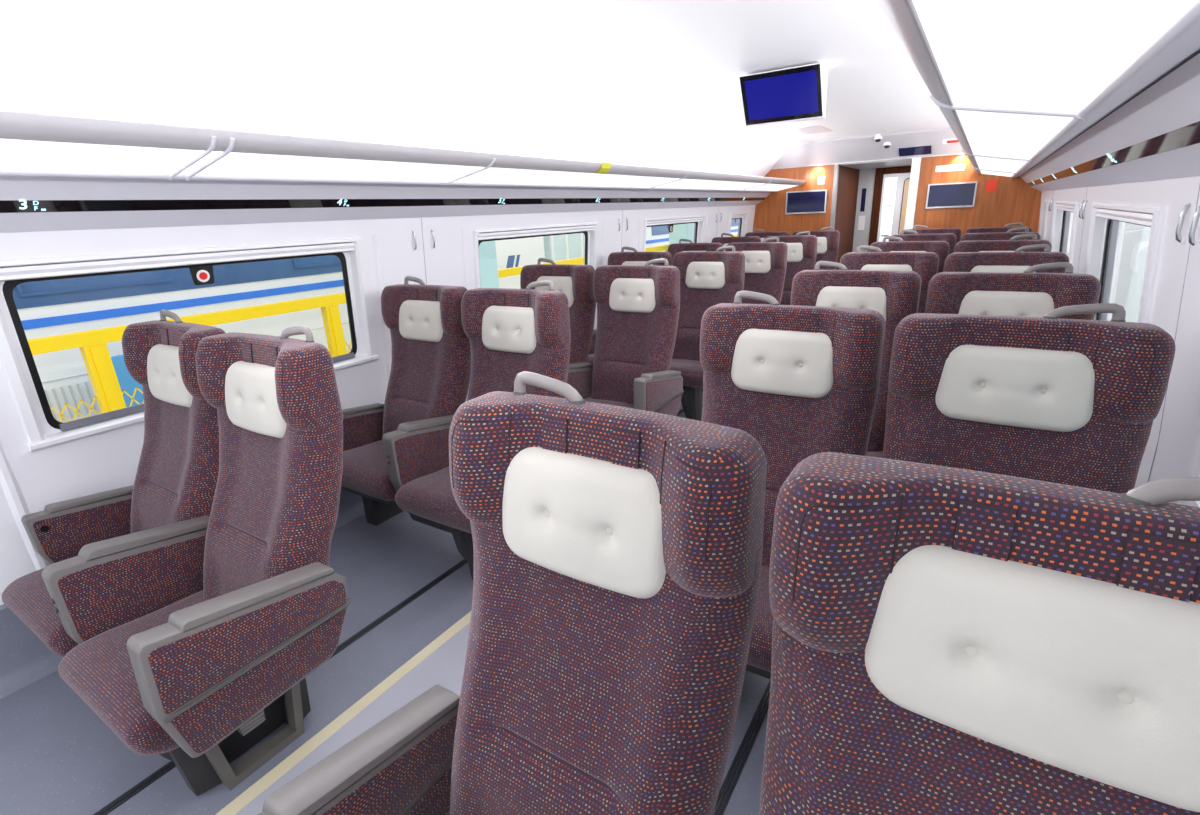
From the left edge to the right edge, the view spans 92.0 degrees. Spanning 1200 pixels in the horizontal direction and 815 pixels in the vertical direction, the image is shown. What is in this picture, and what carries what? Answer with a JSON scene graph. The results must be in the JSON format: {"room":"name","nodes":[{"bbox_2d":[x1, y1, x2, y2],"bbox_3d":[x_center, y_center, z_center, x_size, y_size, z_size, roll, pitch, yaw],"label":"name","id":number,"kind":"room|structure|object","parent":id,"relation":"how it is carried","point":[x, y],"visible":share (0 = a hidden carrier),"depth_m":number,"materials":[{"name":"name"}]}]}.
{"room":"train carriage","nodes":[
{"label":"train carriage","id":0,"kind":"room"},
{"bbox_2d":[0,205,755,605],"bbox_3d":[-0.519,-0.855,4.415,0.180,1.420,9.950,9,22,31],"label":"wall","id":1,"kind":"structure","parent":0,"point":[106,461],"depth_m":2.54,"materials":[{"name":"grey plastic"}]},
{"bbox_2d":[0,486,364,698],"bbox_3d":[-0.441,-0.052,4.654,0.100,0.300,9.950,9,22,31],"label":"baseboard","id":2,"kind":"structure","parent":1,"relation":"attached to","point":[25,659],"depth_m":2.15,"materials":[{"name":"plastic"}]},
{"bbox_2d":[0,237,378,451],"bbox_3d":[-1.685,-0.373,2.599,0.118,0.670,1.500,9,22,31],"label":"window","id":3,"kind":"structure","parent":1,"relation":"in","point":[42,430],"depth_m":2.26,"materials":[{"name":"white plastic"}]},
{"bbox_2d":[0,110,804,232],"bbox_3d":[-0.203,-1.493,3.973,0.679,0.283,9.935,9,22,31],"label":"luggage rack","id":4,"kind":"object","parent":1,"relation":"attached to","point":[58,172],"depth_m":2.33,"materials":[{"name":"white"}]},
{"bbox_2d":[473,222,597,287],"bbox_3d":[-0.444,-1.043,4.441,0.118,0.670,1.500,9,22,31],"label":"window","id":5,"kind":"structure","parent":1,"relation":"in","point":[590,229],"depth_m":4.30,"materials":[{"name":"white plastic"}]},
{"bbox_2d":[643,215,705,251],"bbox_3d":[0.797,-1.713,6.283,0.118,0.670,1.500,9,22,31],"label":"window","id":6,"kind":"structure","parent":1,"relation":"in","point":[699,220],"depth_m":6.22,"materials":[{"name":"white plastic"}]},
{"bbox_2d":[728,212,748,236],"bbox_3d":[1.821,-2.266,7.804,0.118,0.670,0.690,9,22,31],"label":"window","id":7,"kind":"structure","parent":1,"relation":"in","point":[743,217],"depth_m":7.92,"materials":[{"name":"white"}]},
{"bbox_2d":[0,403,769,814],"bbox_3d":[0.959,0.339,3.853,3.500,0.063,9.950,9,22,31],"label":"floor","id":8,"kind":"structure","parent":0,"point":[58,757],"depth_m":1.99,"materials":[{"name":"plastic"}]},
{"bbox_2d":[2,309,224,656],"bbox_3d":[-1.679,0.349,2.064,0.650,1.282,0.706,9,22,31],"label":"seat","id":9,"kind":"object","parent":8,"relation":"on","point":[176,478],"visible":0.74,"depth_m":2.10,"materials":[{"name":"fabric"}]},
{"bbox_2d":[2,568,78,656],"bbox_3d":[-1.711,0.638,2.034,0.520,0.161,0.458,9,22,31],"label":"cushion","id":10,"kind":"object","parent":9,"relation":"on","point":[28,597],"depth_m":1.84,"materials":[{"name":"fabric"}]},
{"bbox_2d":[40,525,48,531],"bbox_3d":[-1.994,0.435,2.081,0.006,0.024,0.024,9,22,31],"label":"socket","id":11,"kind":"object","parent":9,"relation":"attached to","point":[43,528],"depth_m":2.08,"materials":[{"name":"plastic"}]},
{"bbox_2d":[147,344,192,406],"bbox_3d":[-1.548,-0.117,2.103,0.336,0.202,0.086,9,22,31],"label":"pillow","id":12,"kind":"object","parent":9,"relation":"on","point":[166,387],"depth_m":2.08,"materials":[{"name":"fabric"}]},
{"bbox_2d":[41,326,350,795],"bbox_3d":[-1.129,0.446,1.697,0.720,1.282,0.706,9,22,31],"label":"seat","id":13,"kind":"object","parent":8,"relation":"on","point":[199,638],"visible":1,"depth_m":1.67,"materials":[{"name":"fabric"}]},
{"bbox_2d":[58,590,206,754],"bbox_3d":[-1.199,0.729,1.691,0.520,0.161,0.458,9,22,31],"label":"cushion","id":14,"kind":"object","parent":13,"relation":"on","point":[99,669],"depth_m":1.56,"materials":[{"name":"fabric"}]},
{"bbox_2d":[237,709,265,735],"bbox_3d":[-1.056,0.929,1.745,0.038,0.080,0.085,9,22,31],"label":"power socket","id":15,"kind":"object","parent":13,"relation":"attached to","point":[258,718],"depth_m":1.74,"materials":[{"name":"grey plastic"}]},
{"bbox_2d":[225,361,286,437],"bbox_3d":[-1.036,-0.026,1.760,0.336,0.202,0.086,9,22,31],"label":"pillow","id":16,"kind":"object","parent":13,"relation":"on","point":[251,405],"depth_m":1.73,"materials":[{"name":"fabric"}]},
{"bbox_2d":[216,611,470,814],"bbox_3d":[0.596,0.252,4.066,0.047,0.004,9.950,9,22,31],"label":"trim","id":17,"kind":"structure","parent":8,"relation":"attached to","point":[257,788],"depth_m":1.90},
{"bbox_2d":[93,409,683,814],"bbox_3d":[0.329,0.210,4.231,0.032,0.004,9.950,9,22,31],"label":"trim","id":18,"kind":"structure","parent":8,"relation":"attached to","point":[127,795],"depth_m":2.27,"materials":[{"name":"grey"}]},
{"bbox_2d":[341,276,470,525],"bbox_3d":[-1.058,0.014,2.985,0.650,1.282,0.706,9,22,31],"label":"seat","id":19,"kind":"object","parent":8,"relation":"on","point":[430,372],"visible":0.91,"depth_m":3.01,"materials":[{"name":"fabric"}]},
{"bbox_2d":[341,440,395,500],"bbox_3d":[-1.091,0.303,2.956,0.520,0.161,0.458,9,22,31],"label":"cushion","id":20,"kind":"object","parent":19,"relation":"on","point":[365,470],"depth_m":2.76,"materials":[{"name":"fabric"}]},
{"bbox_2d":[399,300,442,341],"bbox_3d":[-0.928,-0.452,3.025,0.336,0.202,0.086,9,22,31],"label":"pillow","id":21,"kind":"object","parent":19,"relation":"on","point":[419,320],"depth_m":2.99,"materials":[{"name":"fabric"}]},
{"bbox_2d":[382,280,570,579],"bbox_3d":[-0.509,0.111,2.618,0.720,1.282,0.706,9,22,31],"label":"seat","id":22,"kind":"object","parent":8,"relation":"on","point":[510,332],"visible":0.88,"depth_m":2.62,"materials":[{"name":"fabric"}]},
{"bbox_2d":[395,467,471,533],"bbox_3d":[-0.578,0.394,2.612,0.520,0.161,0.458,9,22,31],"label":"cushion","id":23,"kind":"object","parent":22,"relation":"on","point":[425,492],"depth_m":2.49,"materials":[{"name":"fabric"}]},
{"bbox_2d":[482,306,536,353],"bbox_3d":[-0.416,-0.361,2.681,0.336,0.202,0.086,9,22,31],"label":"pillow","id":24,"kind":"object","parent":22,"relation":"on","point":[505,329],"depth_m":2.65,"materials":[{"name":"fabric"}]},
{"bbox_2d":[258,371,766,814],"bbox_3d":[-0.153,0.655,0.933,0.720,1.282,0.706,9,22,31],"label":"seat","id":25,"kind":"object","parent":8,"relation":"on","point":[617,550],"visible":1,"depth_m":0.96,"materials":[{"name":"fabric"}]},
{"bbox_2d":[502,447,665,598],"bbox_3d":[-0.031,0.189,0.978,0.336,0.202,0.086,9,22,31],"label":"pillow","id":26,"kind":"object","parent":25,"relation":"on","point":[590,519],"depth_m":0.94,"materials":[{"name":"fabric"}]},
{"bbox_2d":[520,258,595,362],"bbox_3d":[-0.438,-0.321,3.906,0.650,1.282,0.706,9,22,31],"label":"seat","id":27,"kind":"object","parent":8,"relation":"on","point":[576,281],"visible":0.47,"depth_m":3.86,"materials":[{"name":"fabric"}]},
{"bbox_2d":[535,276,573,306],"bbox_3d":[-0.307,-0.786,3.946,0.336,0.202,0.086,9,22,31],"label":"pillow","id":28,"kind":"object","parent":27,"relation":"on","point":[565,284],"depth_m":3.88,"materials":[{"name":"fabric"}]},
{"bbox_2d":[566,258,683,415],"bbox_3d":[0.112,-0.224,3.539,0.720,1.282,0.706,9,22,31],"label":"seat","id":29,"kind":"object","parent":8,"relation":"on","point":[638,306],"visible":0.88,"depth_m":3.58,"materials":[{"name":"fabric"}]},
{"bbox_2d":[584,397,633,408],"bbox_3d":[0.042,0.059,3.533,0.520,0.161,0.458,9,22,31],"label":"cushion","id":30,"kind":"object","parent":29,"relation":"on","point":[628,402],"depth_m":3.62,"materials":[{"name":"fabric"}]},
{"bbox_2d":[609,278,655,312],"bbox_3d":[0.205,-0.696,3.602,0.336,0.202,0.086,9,22,31],"label":"pillow","id":31,"kind":"object","parent":29,"relation":"on","point":[626,295],"depth_m":3.57,"materials":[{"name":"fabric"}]},
{"bbox_2d":[587,246,671,373],"bbox_3d":[0.183,-0.656,4.827,0.650,1.282,0.706,9,22,31],"label":"seat","id":32,"kind":"object","parent":8,"relation":"on","point":[615,258],"visible":0.2,"depth_m":4.87,"materials":[{"name":"fabric"}]},
{"bbox_2d":[587,354,593,373],"bbox_3d":[0.150,-0.366,4.798,0.520,0.161,0.458,9,22,31],"label":"cushion","id":33,"kind":"object","parent":32,"relation":"on","point":[591,356],"depth_m":4.69,"materials":[{"name":"fabric"}]},
{"bbox_2d":[622,261,652,265],"bbox_3d":[0.313,-1.121,4.867,0.336,0.202,0.086,9,22,31],"label":"pillow","id":34,"kind":"object","parent":32,"relation":"on","point":[623,262],"depth_m":4.85,"materials":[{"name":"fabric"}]},
{"bbox_2d":[667,239,723,260],"bbox_3d":[0.803,-0.991,5.748,0.650,1.282,0.706,9,22,31],"label":"seat","id":35,"kind":"object","parent":8,"relation":"on","point":[674,248],"visible":0.16,"depth_m":5.80,"materials":[{"name":"fabric"}]},
{"bbox_2d":[669,245,744,420],"bbox_3d":[0.732,-0.559,4.460,0.720,1.282,0.706,9,22,31],"label":"seat","id":36,"kind":"object","parent":8,"relation":"on","point":[708,279],"visible":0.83,"depth_m":4.50,"materials":[{"name":"fabric"}]},
{"bbox_2d":[669,359,703,387],"bbox_3d":[0.663,-0.276,4.454,0.520,0.161,0.458,9,22,31],"label":"cushion","id":37,"kind":"object","parent":36,"relation":"on","point":[691,370],"depth_m":4.24,"materials":[{"name":"fabric"}]},
{"bbox_2d":[685,262,724,288],"bbox_3d":[0.825,-1.031,4.523,0.336,0.202,0.086,9,22,31],"label":"pillow","id":38,"kind":"object","parent":36,"relation":"on","point":[698,275],"depth_m":4.50,"materials":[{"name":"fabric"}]},
{"bbox_2d":[711,233,760,250],"bbox_3d":[1.423,-1.326,6.669,0.650,1.282,0.706,9,22,31],"label":"seat","id":39,"kind":"object","parent":8,"relation":"on","point":[725,241],"visible":0.14,"depth_m":6.72,"materials":[{"name":"fabric"}]},
{"bbox_2d":[714,680,770,814],"bbox_3d":[1.587,0.410,3.457,0.032,0.004,9.950,9,22,31],"label":"trim","id":40,"kind":"structure","parent":8,"relation":"on","point":[748,731],"depth_m":1.73,"materials":[{"name":"grey metal"}]},
{"bbox_2d":[725,237,787,303],"bbox_3d":[1.353,-0.894,5.382,0.720,1.282,0.706,9,22,31],"label":"seat","id":41,"kind":"object","parent":8,"relation":"on","point":[765,262],"visible":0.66,"depth_m":5.38,"materials":[{"name":"fabric"}]},
{"bbox_2d":[741,251,770,272],"bbox_3d":[1.446,-1.365,5.444,0.336,0.202,0.086,9,22,31],"label":"pillow","id":42,"kind":"object","parent":41,"relation":"on","point":[755,261],"depth_m":5.40,"materials":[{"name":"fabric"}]},
{"bbox_2d":[745,229,788,241],"bbox_3d":[2.044,-1.661,7.590,0.650,1.282,0.706,9,22,31],"label":"seat","id":43,"kind":"object","parent":8,"relation":"on","point":[763,234],"visible":0.13,"depth_m":7.63,"materials":[{"name":"fabric"}]},
{"bbox_2d":[764,231,817,304],"bbox_3d":[1.973,-1.229,6.303,0.720,1.282,0.706,9,22,31],"label":"seat","id":44,"kind":"object","parent":8,"relation":"on","point":[802,249],"visible":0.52,"depth_m":6.31,"materials":[{"name":"fabric"}]},
{"bbox_2d":[786,243,802,261],"bbox_3d":[2.066,-1.700,6.365,0.336,0.202,0.086,9,22,31],"label":"pillow","id":45,"kind":"object","parent":44,"relation":"on","point":[795,250],"depth_m":6.30,"materials":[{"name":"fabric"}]},
{"bbox_2d":[700,291,885,679],"bbox_3d":[0.473,0.321,1.851,0.720,1.282,0.706,9,22,31],"label":"seat","id":46,"kind":"object","parent":8,"relation":"on","point":[802,381],"visible":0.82,"depth_m":1.87,"materials":[{"name":"fabric"}]},
{"bbox_2d":[747,565,773,671],"bbox_3d":[0.433,0.610,1.827,0.520,0.161,0.458,9,22,31],"label":"cushion","id":47,"kind":"object","parent":46,"relation":"on","point":[760,648],"depth_m":1.59,"materials":[{"name":"fabric"}]},
{"bbox_2d":[731,329,832,397],"bbox_3d":[0.595,-0.145,1.896,0.336,0.202,0.086,9,22,31],"label":"pillow","id":48,"kind":"object","parent":46,"relation":"on","point":[766,363],"depth_m":1.87,"materials":[{"name":"fabric"}]},
{"bbox_2d":[792,227,839,269],"bbox_3d":[2.594,-1.564,7.224,0.720,1.282,0.706,9,22,31],"label":"seat","id":49,"kind":"object","parent":8,"relation":"on","point":[828,241],"visible":0.27,"depth_m":7.20,"materials":[{"name":"fabric"}]},
{"bbox_2d":[817,237,826,253],"bbox_3d":[2.687,-2.035,7.286,0.336,0.202,0.086,9,22,31],"label":"pillow","id":50,"kind":"object","parent":49,"relation":"on","point":[822,241],"depth_m":7.21,"materials":[{"name":"fabric"}]},
{"bbox_2d":[790,261,921,457],"bbox_3d":[1.094,-0.014,2.772,0.720,1.282,0.706,9,22,31],"label":"seat","id":51,"kind":"object","parent":8,"relation":"on","point":[895,295],"visible":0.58,"depth_m":2.74,"materials":[{"name":"fabric"}]},
{"bbox_2d":[816,286,885,321],"bbox_3d":[1.216,-0.480,2.817,0.336,0.202,0.086,9,22,31],"label":"pillow","id":52,"kind":"object","parent":51,"relation":"on","point":[858,297],"depth_m":2.78,"materials":[{"name":"fabric"}]},
{"bbox_2d":[866,451,882,457],"bbox_3d":[1.053,0.275,2.748,0.520,0.161,0.458,9,22,31],"label":"cushion","id":53,"kind":"object","parent":51,"relation":"on","point":[878,454],"depth_m":2.71,"materials":[{"name":"fabric"}]},
{"bbox_2d":[839,245,938,312],"bbox_3d":[1.714,-0.349,3.693,0.720,1.282,0.706,9,22,31],"label":"seat","id":54,"kind":"object","parent":8,"relation":"on","point":[926,264],"visible":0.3,"depth_m":3.68,"materials":[{"name":"fabric"}]},
{"bbox_2d":[861,264,911,270],"bbox_3d":[1.836,-0.815,3.738,0.336,0.202,0.086,9,22,31],"label":"pillow","id":55,"kind":"object","parent":54,"relation":"on","point":[893,267],"depth_m":3.70,"materials":[{"name":"fabric"}]},
{"bbox_2d":[869,236,949,272],"bbox_3d":[2.334,-0.684,4.614,0.720,1.282,0.706,9,22,31],"label":"seat","id":56,"kind":"object","parent":8,"relation":"on","point":[941,248],"visible":0.16,"depth_m":4.61,"materials":[{"name":"fabric"}]},
{"bbox_2d":[889,230,956,254],"bbox_3d":[2.955,-1.019,5.535,0.720,1.282,0.706,9,22,31],"label":"seat","id":57,"kind":"object","parent":8,"relation":"on","point":[951,238],"visible":0.1,"depth_m":5.53,"materials":[{"name":"fabric"}]},
{"bbox_2d":[903,225,961,243],"bbox_3d":[3.575,-1.353,6.456,0.720,1.282,0.706,9,22,31],"label":"seat","id":58,"kind":"object","parent":8,"relation":"on","point":[956,231],"visible":0.11,"depth_m":6.46,"materials":[{"name":"fabric"}]},
{"bbox_2d":[759,452,1199,814],"bbox_3d":[0.398,0.754,0.561,0.679,1.282,0.706,9,22,31],"label":"seat","id":59,"kind":"object","parent":8,"relation":"on","point":[946,640],"visible":1,"depth_m":0.65,"materials":[{"name":"fabric"}]},
{"bbox_2d":[865,545,1199,811],"bbox_3d":[0.482,0.281,0.630,0.351,0.202,0.086,9,22,31],"label":"pillow","id":60,"kind":"object","parent":59,"relation":"on","point":[1090,676],"depth_m":0.61,"materials":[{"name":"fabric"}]},
{"bbox_2d":[965,222,1032,233],"bbox_3d":[4.121,-1.256,6.088,0.679,1.282,0.706,9,22,31],"label":"seat","id":61,"kind":"object","parent":8,"relation":"on","point":[1005,228],"visible":0.12,"depth_m":6.15,"materials":[{"name":"fabric"}]},
{"bbox_2d":[960,227,1040,240],"bbox_3d":[3.500,-0.921,5.167,0.679,1.282,0.706,9,22,31],"label":"seat","id":62,"kind":"object","parent":8,"relation":"on","point":[1009,234],"visible":0.09,"depth_m":5.22,"materials":[{"name":"fabric"}]},
{"bbox_2d":[954,234,1051,252],"bbox_3d":[2.880,-0.586,4.246,0.679,1.282,0.706,9,22,31],"label":"seat","id":63,"kind":"object","parent":8,"relation":"on","point":[1011,245],"visible":0.16,"depth_m":4.30,"materials":[{"name":"fabric"}]},
{"bbox_2d":[943,244,1068,272],"bbox_3d":[2.259,-0.251,3.325,0.679,1.282,0.706,9,22,31],"label":"seat","id":64,"kind":"object","parent":8,"relation":"on","point":[1016,261],"visible":0.25,"depth_m":3.37,"materials":[{"name":"fabric"}]},
{"bbox_2d":[971,265,1035,272],"bbox_3d":[2.343,-0.724,3.393,0.351,0.202,0.086,9,22,31],"label":"pillow","id":65,"kind":"object","parent":64,"relation":"on","point":[974,268],"depth_m":3.37,"materials":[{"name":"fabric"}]},
{"bbox_2d":[925,262,1100,319],"bbox_3d":[1.639,0.084,2.404,0.679,1.282,0.706,9,22,31],"label":"seat","id":66,"kind":"object","parent":8,"relation":"on","point":[1027,293],"visible":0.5,"depth_m":2.44,"materials":[{"name":"fabric"}]},
{"bbox_2d":[958,291,1053,316],"bbox_3d":[1.723,-0.389,2.472,0.351,0.202,0.086,9,22,31],"label":"pillow","id":67,"kind":"object","parent":66,"relation":"on","point":[998,303],"depth_m":2.44,"materials":[{"name":"fabric"}]},
{"bbox_2d":[882,303,1175,493],"bbox_3d":[1.018,0.419,1.483,0.679,1.282,0.706,9,22,31],"label":"seat","id":68,"kind":"object","parent":8,"relation":"on","point":[1052,398],"visible":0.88,"depth_m":1.52,"materials":[{"name":"fabric"}]},
{"bbox_2d":[935,345,1094,431],"bbox_3d":[1.102,-0.054,1.551,0.351,0.202,0.086,9,22,31],"label":"pillow","id":69,"kind":"object","parent":68,"relation":"on","point":[1010,388],"depth_m":1.52,"materials":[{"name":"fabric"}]},
{"bbox_2d":[0,0,950,176],"bbox_3d":[0.871,-1.584,3.213,3.320,0.760,9.950,9,22,31],"label":"ceiling","id":70,"kind":"structure","parent":0,"point":[649,83],"depth_m":2.54,"materials":[{"name":"paint"}]},
{"bbox_2d":[739,62,827,126],"bbox_3d":[1.087,-1.837,3.424,0.464,0.273,0.279,9,22,31],"label":"monitor","id":71,"kind":"object","parent":70,"relation":"attached to","point":[798,93],"visible":1,"depth_m":3.36,"materials":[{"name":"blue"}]},
{"bbox_2d":[793,125,831,133],"bbox_3d":[2.226,-2.937,6.122,0.320,0.029,0.600,9,22,31],"label":"ceiling vent","id":72,"kind":"object","parent":70,"relation":"in","point":[812,129],"visible":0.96,"depth_m":6.06,"materials":[{"name":"grey paint"}]},
{"bbox_2d":[834,165,859,269],"bbox_3d":[3.506,-2.432,8.409,0.060,2.100,1.490,9,22,31],"label":"wall","id":73,"kind":"structure","parent":0,"point":[848,180],"depth_m":8.28,"materials":[{"name":"brown wood"}]},
{"bbox_2d":[830,164,838,229],"bbox_3d":[3.100,-2.171,7.792,0.045,2.030,0.075,9,22,31],"label":"door frame","id":74,"kind":"structure","parent":73,"relation":"attached to","point":[836,168],"depth_m":7.57,"materials":[{"name":"silver metal"}]},
{"bbox_2d":[852,168,875,251],"bbox_3d":[4.038,-2.596,8.956,0.225,2.020,0.058,9,22,31],"label":"door","id":75,"kind":"structure","parent":73,"relation":"in","point":[866,176],"depth_m":8.80,"materials":[{"name":"grey"}]},
{"bbox_2d":[771,128,964,168],"bbox_3d":[3.424,-3.171,6.949,3.200,0.370,0.470,9,22,31],"label":"wall","id":76,"kind":"structure","parent":0,"point":[856,149],"depth_m":7.04,"materials":[{"name":"grey paint"}]},
{"bbox_2d":[899,145,931,155],"bbox_3d":[3.729,-3.035,6.863,0.340,0.084,0.125,9,22,31],"label":"display","id":77,"kind":"object","parent":76,"relation":"attached to","point":[921,150],"visible":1,"depth_m":6.86,"materials":[{"name":"blue glass"}]},
{"bbox_2d":[942,138,958,143],"bbox_3d":[4.008,-3.013,6.553,0.240,0.045,0.064,9,22,31],"label":"exit sign","id":78,"kind":"object","parent":76,"relation":"attached to","point":[945,141],"visible":0.62,"depth_m":6.57,"materials":[{"name":"white plastic"}]},
{"bbox_2d":[839,159,911,168],"bbox_3d":[4.190,-3.552,8.479,1.600,0.080,3.000,9,22,31],"label":"ceiling","id":79,"kind":"structure","parent":0,"point":[903,162],"depth_m":7.68,"materials":[{"name":"grey"}]},
{"bbox_2d":[879,177,896,241],"bbox_3d":[4.999,-3.007,9.934,1.600,2.100,0.060,9,22,31],"label":"wall","id":80,"kind":"structure","parent":0,"point":[890,184],"depth_m":9.83,"materials":[{"name":"white paint"}]},
{"bbox_2d":[753,154,1041,236],"bbox_3d":[3.588,-2.108,7.490,3.400,2.060,0.050,9,22,31],"label":"wall","id":81,"kind":"structure","parent":0,"point":[1013,201],"depth_m":6.95,"materials":[{"name":"brown wood"}]},
{"bbox_2d":[785,189,827,213],"bbox_3d":[2.757,-2.750,7.766,0.525,0.290,0.030,9,22,31],"label":"wall tv","id":82,"kind":"object","parent":81,"relation":"attached to","point":[811,201],"visible":1,"depth_m":7.76,"materials":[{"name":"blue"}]},
{"bbox_2d":[904,158,921,229],"bbox_3d":[3.868,-2.046,7.311,0.095,2.030,0.090,9,22,31],"label":"door frame","id":83,"kind":"structure","parent":81,"relation":"in","point":[916,162],"depth_m":7.08,"materials":[{"name":"white plastic"}]},
{"bbox_2d":[935,164,964,171],"bbox_3d":[4.127,-2.822,6.833,0.300,0.070,0.004,9,22,31],"label":"sign","id":84,"kind":"object","parent":81,"relation":"attached to","point":[957,167],"visible":1,"depth_m":6.83,"materials":[{"name":"white plastic"}]},
{"bbox_2d":[925,181,977,208],"bbox_3d":[4.173,-2.522,6.894,0.501,0.278,0.030,9,22,31],"label":"wall tv","id":85,"kind":"object","parent":81,"relation":"attached to","point":[960,194],"visible":1,"depth_m":6.88,"materials":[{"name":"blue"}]},
{"bbox_2d":[986,180,997,191],"bbox_3d":[4.508,-2.549,6.676,0.100,0.130,0.004,9,22,31],"label":"sign","id":86,"kind":"object","parent":81,"relation":"attached to","point":[991,185],"visible":1,"depth_m":6.67,"materials":[{"name":"plastic"}]},
{"bbox_2d":[1038,176,1199,505],"bbox_3d":[2.350,-0.398,2.649,0.180,1.420,9.950,9,22,31],"label":"wall","id":87,"kind":"structure","parent":0,"point":[1172,450],"depth_m":1.75,"materials":[{"name":"grey plastic"}]},
{"bbox_2d":[877,0,1199,191],"bbox_3d":[1.976,-1.146,2.632,0.673,0.283,9.935,9,22,31],"label":"luggage rack","id":88,"kind":"object","parent":87,"relation":"attached to","point":[1051,95],"visible":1,"depth_m":1.16,"materials":[{"name":"white plastic"}]},
{"bbox_2d":[1039,200,1048,239],"bbox_3d":[4.574,-1.776,5.952,0.118,0.670,0.690,9,22,31],"label":"window","id":89,"kind":"structure","parent":87,"relation":"in","point":[1044,212],"depth_m":6.13,"materials":[{"name":"white"}]},
{"bbox_2d":[1051,201,1076,262],"bbox_3d":[3.549,-1.223,4.431,0.118,0.670,1.500,9,22,31],"label":"window","id":90,"kind":"structure","parent":87,"relation":"in","point":[1064,218],"depth_m":4.76,"materials":[{"name":"white plastic"}]},
{"bbox_2d":[1086,203,1160,322],"bbox_3d":[2.308,-0.553,2.589,0.118,0.670,1.500,9,22,31],"label":"window","id":91,"kind":"structure","parent":87,"relation":"in","point":[1103,214],"depth_m":2.65,"materials":[{"name":"white plastic"}]},
{"bbox_2d":[1175,203,1190,243],"bbox_3d":[1.668,-0.526,1.657,0.024,0.113,0.018,9,22,31],"label":"coat hook","id":92,"kind":"object","parent":87,"relation":"attached to","point":[1179,239],"visible":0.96,"depth_m":1.66,"materials":[{"name":"silver metal"}]},
{"bbox_2d":[1189,206,1199,247],"bbox_3d":[1.593,-0.486,1.546,0.024,0.113,0.018,9,22,31],"label":"coat hook","id":93,"kind":"object","parent":87,"relation":"attached to","point":[1195,244],"visible":1,"depth_m":1.55,"materials":[{"name":"silver metal"}]},
{"bbox_2d":[1191,457,1199,506],"bbox_3d":[1.067,0.117,0.747,0.118,0.670,1.500,9,22,31],"label":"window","id":94,"kind":"structure","parent":87,"relation":"in","point":[1195,503],"depth_m":1.40,"materials":[{"name":"white"}]},
{"bbox_3d":[4.267,-1.568,9.117,1.600,0.050,3.050,9,22,31],"label":"floor","id":95,"kind":"structure","parent":0,"visible":0},
{"bbox_2d":[868,166,910,251],"bbox_3d":[4.485,-2.525,8.680,0.835,2.020,0.080,9,22,31],"label":"door frame","id":96,"kind":"structure","parent":95,"relation":"on","point":[880,172],"depth_m":8.63,"materials":[{"name":"brown wood"}]},
{"bbox_2d":[877,173,899,241],"bbox_3d":[4.318,-2.509,8.798,0.215,1.930,0.040,9,22,31],"label":"door","id":97,"kind":"structure","parent":96,"relation":"attached to","point":[897,175],"depth_m":8.61,"materials":[{"name":"white metal"}]},
{"bbox_2d":[893,173,910,234],"bbox_3d":[4.625,-2.460,8.611,0.510,1.930,0.057,9,22,31],"label":"door","id":98,"kind":"structure","parent":96,"relation":"attached to","point":[904,179],"depth_m":8.52,"materials":[{"name":"white"}]},
{"bbox_3d":[2.245,-1.126,9.413,28.000,0.100,34.000,9,22,31],"label":"ground","id":99,"kind":"structure","parent":0,"visible":0},
{"bbox_2d":[111,354,143,406],"bbox_3d":[-3.178,0.163,4.259,0.050,1.180,0.630,9,22,31],"label":"board","id":100,"kind":"object","parent":99,"relation":"on","point":[127,383],"visible":0.02,"depth_m":3.99,"materials":[{"name":"blue"}]},
{"bbox_2d":[13,255,351,422],"bbox_3d":[-5.233,-0.897,4.207,2.850,3.400,8.800,9,22,31],"label":"passenger train","id":101,"kind":"object","parent":99,"relation":"on","point":[46,308],"visible":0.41,"depth_m":4.41,"materials":[{"name":"white metal"}]},
{"bbox_2d":[44,382,96,419],"bbox_3d":[-4.524,0.373,2.971,0.012,0.230,3.564,9,22,31],"label":"grille","id":102,"kind":"object","parent":101,"relation":"attached to","point":[70,393],"depth_m":4.12,"materials":[{"name":"grey"}]},
{"bbox_2d":[27,234,737,421],"bbox_3d":[-0.804,-0.930,6.815,0.085,1.432,14.500,9,22,31],"label":"railing","id":103,"kind":"object","parent":99,"relation":"on","point":[92,345],"visible":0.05,"depth_m":3.54,"materials":[{"name":"yellow metal"}]},
{"bbox_2d":[479,241,499,287],"bbox_3d":[-1.290,-1.748,5.271,0.330,4.000,0.600,9,22,31],"label":"pillar","id":104,"kind":"structure","parent":99,"relation":"on","point":[489,277],"depth_m":5.45,"materials":[{"name":"teal paint"}]},
{"bbox_2d":[495,236,544,288],"bbox_3d":[-1.407,-2.052,8.419,0.620,2.600,1.250,9,22,31],"label":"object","id":105,"kind":"object","parent":99,"relation":"on","point":[511,253],"visible":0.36,"depth_m":8.22,"materials":[{"name":"white paint"}]},
{"bbox_2d":[543,233,584,264],"bbox_3d":[-0.482,-2.646,9.758,0.630,2.800,1.910,9,22,31],"label":"booth","id":106,"kind":"object","parent":99,"relation":"on","point":[566,246],"visible":0.08,"depth_m":9.10,"materials":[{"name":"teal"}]},
{"bbox_2d":[669,223,694,244],"bbox_3d":[1.481,-3.244,9.384,0.330,4.000,1.040,9,22,31],"label":"pillar","id":107,"kind":"structure","parent":99,"relation":"on","point":[680,231],"depth_m":9.09,"materials":[{"name":"teal paint"}]},
{"bbox_2d":[646,219,738,251],"bbox_3d":[3.405,-5.561,17.030,2.850,3.400,14.100,9,22,31],"label":"passenger train","id":108,"kind":"object","parent":99,"relation":"on","point":[656,235],"visible":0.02,"depth_m":11.27,"materials":[{"name":"blue metal"}]},
{"bbox_2d":[1107,222,1150,322],"bbox_3d":[5.336,-2.214,5.442,0.350,4.200,1.070,9,22,31],"label":"column","id":109,"kind":"structure","parent":99,"relation":"on","point":[1133,241],"depth_m":5.48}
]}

